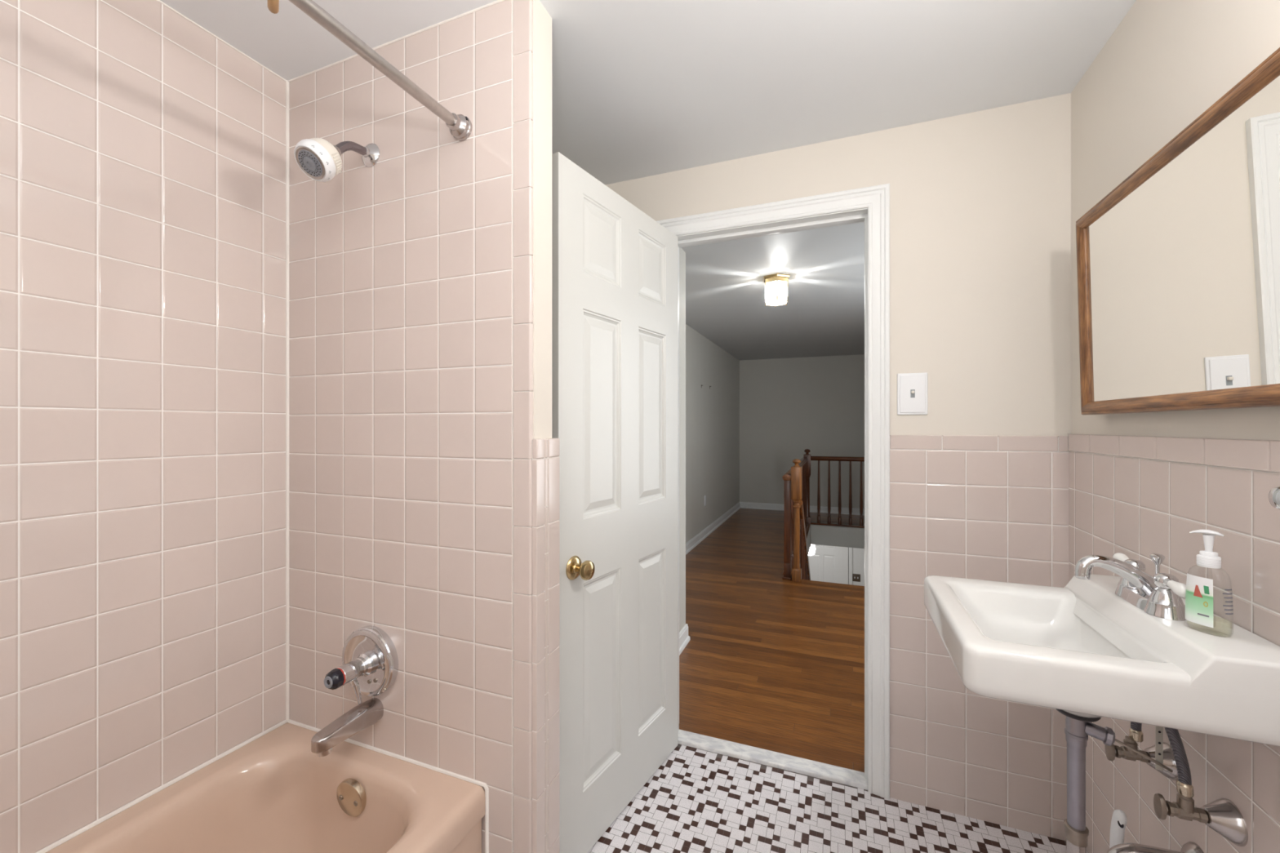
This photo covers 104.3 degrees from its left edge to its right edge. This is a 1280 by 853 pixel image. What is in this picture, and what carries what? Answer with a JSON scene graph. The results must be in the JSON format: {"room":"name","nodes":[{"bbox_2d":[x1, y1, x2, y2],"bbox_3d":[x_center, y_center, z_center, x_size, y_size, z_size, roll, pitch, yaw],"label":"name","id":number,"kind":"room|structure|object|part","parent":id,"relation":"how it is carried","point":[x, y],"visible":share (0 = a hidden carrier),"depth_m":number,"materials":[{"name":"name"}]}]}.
{"room":"bathroom","nodes":[
{"label":"bathroom","id":0,"kind":"room"},
{"bbox_2d":[0,0,285,852],"bbox_3d":[-1.378,0.162,0.720,0.100,2.388,1.727,0,0,22],"label":"wall","id":1,"kind":"structure","parent":0,"point":[143,153],"depth_m":1.13,"materials":[{"name":"tile"}]},
{"bbox_2d":[35,0,504,852],"bbox_3d":[-0.945,0.121,0.578,0.822,2.270,1.581,0,0,22],"label":"caulk","id":2,"kind":"structure","parent":1,"relation":"attached to","point":[484,785],"depth_m":1.37,"materials":[{"name":"white"}]},
{"bbox_2d":[288,0,559,852],"bbox_3d":[-0.663,0.122,1.369,0.953,2.268,0.107,0,0,22],"label":"wall partition","id":3,"kind":"structure","parent":0,"point":[424,455],"depth_m":1.25,"materials":[{"name":"tile"}]},
{"bbox_2d":[293,137,379,182],"bbox_3d":[-0.757,-0.678,1.246,0.093,0.164,0.194,0,0,22],"label":"sprayer","id":4,"kind":"object","parent":3,"relation":"attached to","point":[320,160],"visible":1,"depth_m":1.19,"materials":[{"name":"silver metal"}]},
{"bbox_3d":[-0.745,-0.703,1.276,0.021,0.072,0.118,0,0,22],"label":"arm","id":5,"kind":"part","parent":4,"relation":"part of","materials":[{"name":"metal"}]},
{"bbox_2d":[311,697,383,757],"bbox_3d":[-0.736,0.755,1.249,0.053,0.058,0.173,0,0,22],"label":"tub spout","id":6,"kind":"object","parent":3,"relation":"attached to","point":[362,716],"visible":0.99,"depth_m":1.23,"materials":[{"name":"silver metal"}]},
{"bbox_2d":[315,747,332,757],"bbox_3d":[-0.758,0.774,1.194,0.033,0.020,0.033,0,0,22],"label":"outlet","id":7,"kind":"object","parent":6,"relation":"attached to","point":[320,752],"depth_m":1.18,"materials":[{"name":"silver metal"}]},
{"bbox_2d":[324,625,398,704],"bbox_3d":[-0.737,0.626,1.272,0.179,0.184,0.131,0,0,22],"label":"shower valve","id":8,"kind":"object","parent":3,"relation":"attached to","point":[370,659],"visible":1,"depth_m":1.29,"materials":[{"name":"silver metal"}]},
{"bbox_3d":[-0.735,0.626,1.277,0.058,0.058,0.083,0,0,22],"label":"valve stem","id":9,"kind":"part","parent":8,"relation":"part of","materials":[{"name":"silver metal"}]},
{"bbox_3d":[-0.731,0.683,1.282,0.017,0.070,0.027,0,0,33],"label":"lever","id":10,"kind":"part","parent":8,"relation":"part of","materials":[{"name":"silver metal"}]},
{"bbox_2d":[288,0,472,141],"bbox_3d":[-0.724,-0.730,0.488,0.057,0.057,1.579,0,0,22],"label":"curtain rod","id":11,"kind":"object","parent":3,"relation":"attached to","point":[460,126],"visible":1,"depth_m":1.00,"materials":[{"name":"metal"}]},
{"bbox_2d":[267,0,279,13],"bbox_3d":[-0.598,-0.720,0.809,0.016,0.077,0.078,0,0,-37],"label":"curtain ring","id":12,"kind":"object","parent":11,"relation":"hanging from","point":[273,5],"visible":1,"depth_m":0.81,"materials":[{"name":"beige plastic"}]},
{"bbox_2d":[160,0,1136,360],"bbox_3d":[1.109,-1.062,3.352,3.000,0.100,8.450,0,0,22],"label":"ceiling","id":13,"kind":"structure","parent":0,"point":[641,88],"depth_m":1.43,"materials":[{"name":"paint"}]},
{"bbox_2d":[763,273,790,306],"bbox_3d":[0.926,-0.921,3.376,0.184,0.182,0.193,0,0,22],"label":"ceiling light","id":14,"kind":"object","parent":13,"relation":"attached to","point":[776,285],"visible":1,"depth_m":3.32,"materials":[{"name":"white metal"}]},
{"bbox_2d":[679,247,685,632],"bbox_3d":[-0.198,0.122,2.651,0.684,2.268,0.795,0,0,22],"label":"wall","id":15,"kind":"structure","parent":0,"point":[682,253],"depth_m":2.83,"materials":[{"name":"paint"}]},
{"bbox_2d":[551,151,677,852],"bbox_3d":[-0.075,0.252,1.668,0.161,1.992,0.706,0,0,26],"label":"door","id":16,"kind":"structure","parent":15,"relation":"in","point":[615,267],"depth_m":1.57,"materials":[{"name":"paint"}]},
{"bbox_3d":[-0.157,0.398,1.379,0.055,0.054,0.054,0,0,22],"label":"knob","id":17,"kind":"part","parent":16,"relation":"part of","materials":[{"name":"gold metal"}]},
{"bbox_2d":[679,623,690,655],"bbox_3d":[0.147,1.198,2.561,0.024,0.092,0.732,0,0,22],"label":"baseboard","id":18,"kind":"structure","parent":15,"relation":"attached to","point":[684,638],"depth_m":2.81,"materials":[{"name":"white paint"}]},
{"bbox_2d":[685,324,739,542],"bbox_3d":[0.596,0.122,5.431,0.120,2.268,4.960,0,0,22],"label":"wall","id":19,"kind":"structure","parent":0,"point":[712,414],"depth_m":5.79,"materials":[{"name":"paint"}]},
{"bbox_2d":[685,502,740,554],"bbox_3d":[0.643,1.198,5.354,0.024,0.092,4.852,0,0,22],"label":"baseboard","id":20,"kind":"structure","parent":19,"relation":"attached to","point":[691,544],"depth_m":5.78,"materials":[{"name":"white paint"}]},
{"bbox_2d":[679,507,864,772],"bbox_3d":[1.673,1.373,4.509,2.700,0.256,5.702,0,0,22],"label":"floor","id":21,"kind":"structure","parent":0,"point":[771,662],"depth_m":2.79,"materials":[{"name":"brown wood"}]},
{"bbox_2d":[782,457,808,582],"bbox_3d":[1.676,0.753,5.154,0.157,0.984,2.501,0,0,22],"label":"stair railing","id":22,"kind":"object","parent":21,"relation":"on","point":[794,480],"visible":0.81,"depth_m":4.04,"materials":[{"name":"brown wood"}]},
{"bbox_3d":[1.211,0.839,4.083,0.070,0.810,0.115,0,0,22],"label":"post","id":23,"kind":"part","parent":22,"relation":"part of","materials":[{"name":"brown wood"}]},
{"bbox_3d":[1.648,0.415,5.187,0.075,0.050,2.460,0,0,22],"label":"handrail","id":24,"kind":"part","parent":22,"relation":"part of","materials":[{"name":"brown wood"}]},
{"bbox_3d":[1.665,1.234,5.218,0.090,0.022,2.390,0,0,22],"label":"rail","id":25,"kind":"part","parent":22,"relation":"part of","materials":[{"name":"brown wood"}]},
{"bbox_3d":[1.266,0.753,4.016,0.082,0.984,0.082,0,0,22],"label":"newel post","id":26,"kind":"part","parent":22,"relation":"part of","materials":[{"name":"brown wood"}]},
{"bbox_2d":[803,448,864,547],"bbox_3d":[2.833,0.911,6.096,1.568,1.250,0.086,0,0,22],"label":"stair railing","id":27,"kind":"object","parent":21,"relation":"on","point":[806,455],"visible":0.48,"depth_m":6.25,"materials":[{"name":"brown wood"}]},
{"bbox_3d":[2.143,0.911,6.368,0.086,1.250,0.086,0,0,22],"label":"newel post","id":28,"kind":"part","parent":27,"relation":"part of","materials":[{"name":"brown wood"}]},
{"bbox_3d":[2.870,0.404,6.077,1.485,0.055,0.075,0,0,22],"label":"handrail","id":29,"kind":"part","parent":27,"relation":"part of","materials":[{"name":"brown wood"}]},
{"bbox_3d":[2.871,1.234,6.080,1.485,0.022,0.080,0,0,22],"label":"rail","id":30,"kind":"part","parent":27,"relation":"part of","materials":[{"name":"brown wood"}]},
{"bbox_2d":[739,354,864,508],"bbox_3d":[2.733,0.244,7.195,2.800,2.513,0.108,0,0,22],"label":"wall","id":31,"kind":"structure","parent":0,"point":[788,407],"depth_m":7.28,"materials":[{"name":"paint"}]},
{"bbox_2d":[739,502,864,515],"bbox_3d":[2.718,1.198,7.129,2.580,0.092,0.024,0,0,22],"label":"baseboard","id":32,"kind":"structure","parent":31,"relation":"attached to","point":[824,509],"depth_m":7.36,"materials":[{"name":"white paint"}]},
{"bbox_2d":[587,743,1066,852],"bbox_3d":[-0.166,1.306,0.730,2.354,0.100,2.536,0,0,22],"label":"floor","id":33,"kind":"structure","parent":0,"point":[697,801],"depth_m":1.58,"materials":[{"name":"white tile"}]},
{"bbox_2d":[45,722,485,852],"bbox_3d":[-0.989,1.060,0.594,0.714,0.392,1.571,0,0,22],"label":"bathtub","id":34,"kind":"object","parent":33,"relation":"on","point":[271,793],"visible":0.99,"depth_m":1.23,"materials":[{"name":"ceramic"}]},
{"bbox_3d":[-0.724,0.931,1.247,0.091,0.091,0.025,0,0,22],"label":"overflow plate","id":35,"kind":"part","parent":34,"relation":"part of","materials":[{"name":"gold metal"}]},
{"bbox_2d":[677,729,867,790],"bbox_3d":[0.470,1.264,1.880,0.718,0.044,0.072,0,0,22],"label":"threshold","id":36,"kind":"structure","parent":33,"relation":"on","point":[856,779],"depth_m":1.85,"materials":[{"name":"stone"}]},
{"bbox_2d":[1109,808,1127,848],"bbox_3d":[1.039,1.032,1.090,0.103,0.447,0.103,0,0,-11],"label":"toilet brush","id":37,"kind":"object","parent":33,"relation":"on","point":[1118,822],"visible":0.91,"depth_m":1.04,"materials":[{"name":"white plastic"}]},
{"bbox_2d":[605,93,1071,840],"bbox_3d":[0.576,0.122,1.852,1.810,2.268,0.122,0,0,22],"label":"wall","id":38,"kind":"structure","parent":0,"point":[980,201],"depth_m":1.60,"materials":[{"name":"beige paint"}]},
{"bbox_2d":[657,183,889,799],"bbox_3d":[0.470,0.219,1.890,0.849,2.074,0.136,0,0,22],"label":"door frame","id":39,"kind":"structure","parent":38,"relation":"attached to","point":[876,198],"depth_m":1.70,"materials":[{"name":"white paint"}]},
{"bbox_2d":[897,372,927,414],"bbox_3d":[0.908,-0.109,1.656,0.090,0.140,0.020,0,0,22],"label":"light switch","id":40,"kind":"object","parent":38,"relation":"attached to","point":[912,388],"visible":1,"depth_m":1.66,"materials":[{"name":"white plastic"}]},
{"bbox_2d":[852,547,864,586],"bbox_3d":[3.182,2.656,9.011,3.300,2.400,0.100,0,0,22],"label":"wall","id":41,"kind":"structure","parent":0,"point":[858,554],"depth_m":8.70,"materials":[{"name":"white paint"}]},
{"bbox_2d":[808,544,848,584],"bbox_3d":[3.281,2.836,8.892,0.820,2.020,0.040,0,0,22],"label":"door","id":42,"kind":"structure","parent":41,"relation":"in","point":[829,564],"depth_m":8.84,"materials":[{"name":"white paint"}]},
{"bbox_2d":[848,547,852,584],"bbox_3d":[3.283,2.801,8.907,0.965,2.110,0.021,0,0,22],"label":"trim","id":43,"kind":"structure","parent":41,"relation":"attached to","point":[850,549],"depth_m":8.73,"materials":[{"name":"white paint"}]},
{"bbox_2d":[852,573,860,582],"bbox_3d":[3.791,2.652,8.710,0.130,0.132,0.015,0,0,22],"label":"light switch","id":44,"kind":"object","parent":41,"relation":"attached to","point":[855,577],"visible":1,"depth_m":8.71,"materials":[{"name":"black plastic"}]},
{"bbox_2d":[1067,0,1279,852],"bbox_3d":[0.894,0.162,0.343,0.110,2.388,2.695,0,0,22],"label":"wall","id":45,"kind":"structure","parent":0,"point":[1140,483],"depth_m":1.04,"materials":[{"name":"pink tile"}]},
{"bbox_2d":[924,573,1279,746],"bbox_3d":[0.862,0.457,1.007,0.441,0.220,0.469,0,0,22],"label":"sink","id":46,"kind":"object","parent":45,"relation":"attached to","point":[1079,648],"visible":0.92,"depth_m":0.84,"materials":[{"name":"ceramic"}]},
{"bbox_2d":[1055,708,1204,852],"bbox_3d":[0.965,0.760,0.979,0.251,0.449,0.086,0,0,12],"label":"drain pipe","id":47,"kind":"object","parent":46,"relation":"attached to","point":[1077,729],"visible":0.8,"depth_m":0.99,"materials":[{"name":"metal"}]},
{"bbox_2d":[1055,708,1101,722],"bbox_3d":[0.879,0.573,1.002,0.074,0.011,0.074,0,0,22],"label":"washer","id":48,"kind":"object","parent":47,"relation":"in","point":[1073,718],"depth_m":0.98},
{"bbox_3d":[0.960,0.628,0.953,0.088,0.041,0.006,0,0,31],"label":"pivot rod","id":49,"kind":"part","parent":47,"relation":"part of","materials":[{"name":"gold metal"}]},
{"bbox_2d":[1074,552,1186,621],"bbox_3d":[0.987,0.298,0.966,0.164,0.102,0.169,0,0,-23],"label":"faucet","id":50,"kind":"object","parent":46,"relation":"on","point":[1160,595],"visible":1,"depth_m":0.96,"materials":[{"name":"silver metal"}]},
{"bbox_3d":[0.950,0.298,0.984,0.142,0.080,0.039,0,0,22],"label":"spout","id":51,"kind":"part","parent":50,"relation":"part of","materials":[{"name":"silver metal"}]},
{"bbox_3d":[1.021,0.281,1.052,0.024,0.024,0.041,0,0,22],"label":"porcelain lever","id":52,"kind":"part","parent":50,"relation":"part of","materials":[{"name":"white ceramic"}]},
{"bbox_3d":[1.011,0.286,1.017,0.034,0.028,0.036,0,0,22],"label":"handle","id":53,"kind":"part","parent":50,"relation":"part of","materials":[{"name":"silver metal"}]},
{"bbox_3d":[0.992,0.338,0.967,0.058,0.024,0.165,0,0,22],"label":"plate","id":54,"kind":"part","parent":50,"relation":"part of","materials":[{"name":"silver metal"}]},
{"bbox_3d":[1.003,0.289,0.963,0.024,0.084,0.024,0,0,22],"label":"lift rod","id":55,"kind":"part","parent":50,"relation":"part of","materials":[{"name":"silver metal"}]},
{"bbox_3d":[0.972,0.286,0.917,0.034,0.028,0.036,0,0,22],"label":"handle","id":56,"kind":"part","parent":50,"relation":"part of","materials":[{"name":"silver metal"}]},
{"bbox_3d":[0.962,0.290,0.884,0.024,0.024,0.041,0,0,22],"label":"porcelain lever","id":57,"kind":"part","parent":50,"relation":"part of","materials":[{"name":"white ceramic"}]},
{"bbox_2d":[1185,529,1233,637],"bbox_3d":[0.963,0.261,0.842,0.035,0.173,0.056,0,0,-16],"label":"soap dispenser","id":58,"kind":"object","parent":46,"relation":"on","point":[1199,590],"visible":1,"depth_m":0.84,"materials":[{"name":"clear plastic"}]},
{"bbox_2d":[1185,569,1233,637],"bbox_3d":[0.963,0.290,0.842,0.046,0.115,0.052,0,0,22],"label":"bottle","id":59,"kind":"object","parent":58,"relation":"attached to","point":[1199,590],"depth_m":0.84,"materials":[{"name":"plastic"}]},
{"bbox_2d":[1104,721,1177,781],"bbox_3d":[1.070,0.635,1.068,0.104,0.211,0.069,0,0,22],"label":"valve","id":60,"kind":"object","parent":45,"relation":"attached to","point":[1135,734],"visible":0.64,"depth_m":1.06,"materials":[{"name":"silver metal"}]},
{"bbox_3d":[1.026,0.707,1.085,0.010,0.045,0.028,0,0,22],"label":"oval handle","id":61,"kind":"part","parent":60,"relation":"part of","materials":[{"name":"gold metal"}]},
{"bbox_2d":[1075,47,1279,414],"bbox_3d":[1.036,-0.295,0.929,0.046,0.527,0.890,0,0,22],"label":"wall mirror","id":62,"kind":"object","parent":45,"relation":"attached to","point":[1178,265],"visible":1,"depth_m":0.93,"materials":[{"name":"mirror"}]},
{"bbox_3d":[1.031,-0.541,0.932,0.033,0.034,0.890,0,0,22],"label":"frame rail","id":63,"kind":"part","parent":62,"relation":"part of","materials":[{"name":"brown wood"}]},
{"bbox_3d":[1.041,-0.048,0.927,0.034,0.034,0.890,0,0,22],"label":"frame rail","id":64,"kind":"part","parent":62,"relation":"part of","materials":[{"name":"brown wood"}]},
{"bbox_2d":[1153,727,1248,846],"bbox_3d":[1.003,0.629,0.899,0.104,0.213,0.069,0,0,22],"label":"valve","id":65,"kind":"object","parent":45,"relation":"attached to","point":[1222,815],"visible":0.87,"depth_m":0.90,"materials":[{"name":"silver metal"}]},
{"bbox_3d":[0.960,0.701,0.917,0.010,0.045,0.028,0,0,22],"label":"oval handle","id":66,"kind":"part","parent":65,"relation":"part of","materials":[{"name":"gold metal"}]},
{"bbox_2d":[1268,486,1279,509],"bbox_3d":[0.850,0.106,0.449,0.058,0.062,0.640,0,0,22],"label":"towel bar","id":67,"kind":"object","parent":45,"relation":"attached to","point":[1274,494],"visible":1,"depth_m":0.73,"materials":[{"name":"ceramic"}]},
{"bbox_3d":[2.861,1.478,8.197,3.300,0.045,2.050,0,0,22],"label":"ceiling","id":68,"kind":"structure","parent":0,"visible":0},
{"bbox_2d":[808,544,815,555],"bbox_3d":[2.654,1.758,7.768,0.176,0.511,0.173,0,0,22],"label":"pendant lamp","id":69,"kind":"object","parent":68,"relation":"hanging from","point":[812,549],"visible":0.35,"depth_m":7.70,"materials":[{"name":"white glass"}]},
{"bbox_3d":[2.318,2.514,5.442,0.905,2.480,3.334,0,0,22],"label":"floor","id":70,"kind":"structure","parent":0,"visible":0},
{"bbox_2d":[800,499,810,580],"bbox_3d":[1.720,1.835,5.097,0.036,2.481,2.287,0,0,22],"label":"stair railing","id":71,"kind":"object","parent":70,"relation":"on","point":[804,560],"visible":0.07,"depth_m":4.39,"materials":[{"name":"brown wood"}]}
]}

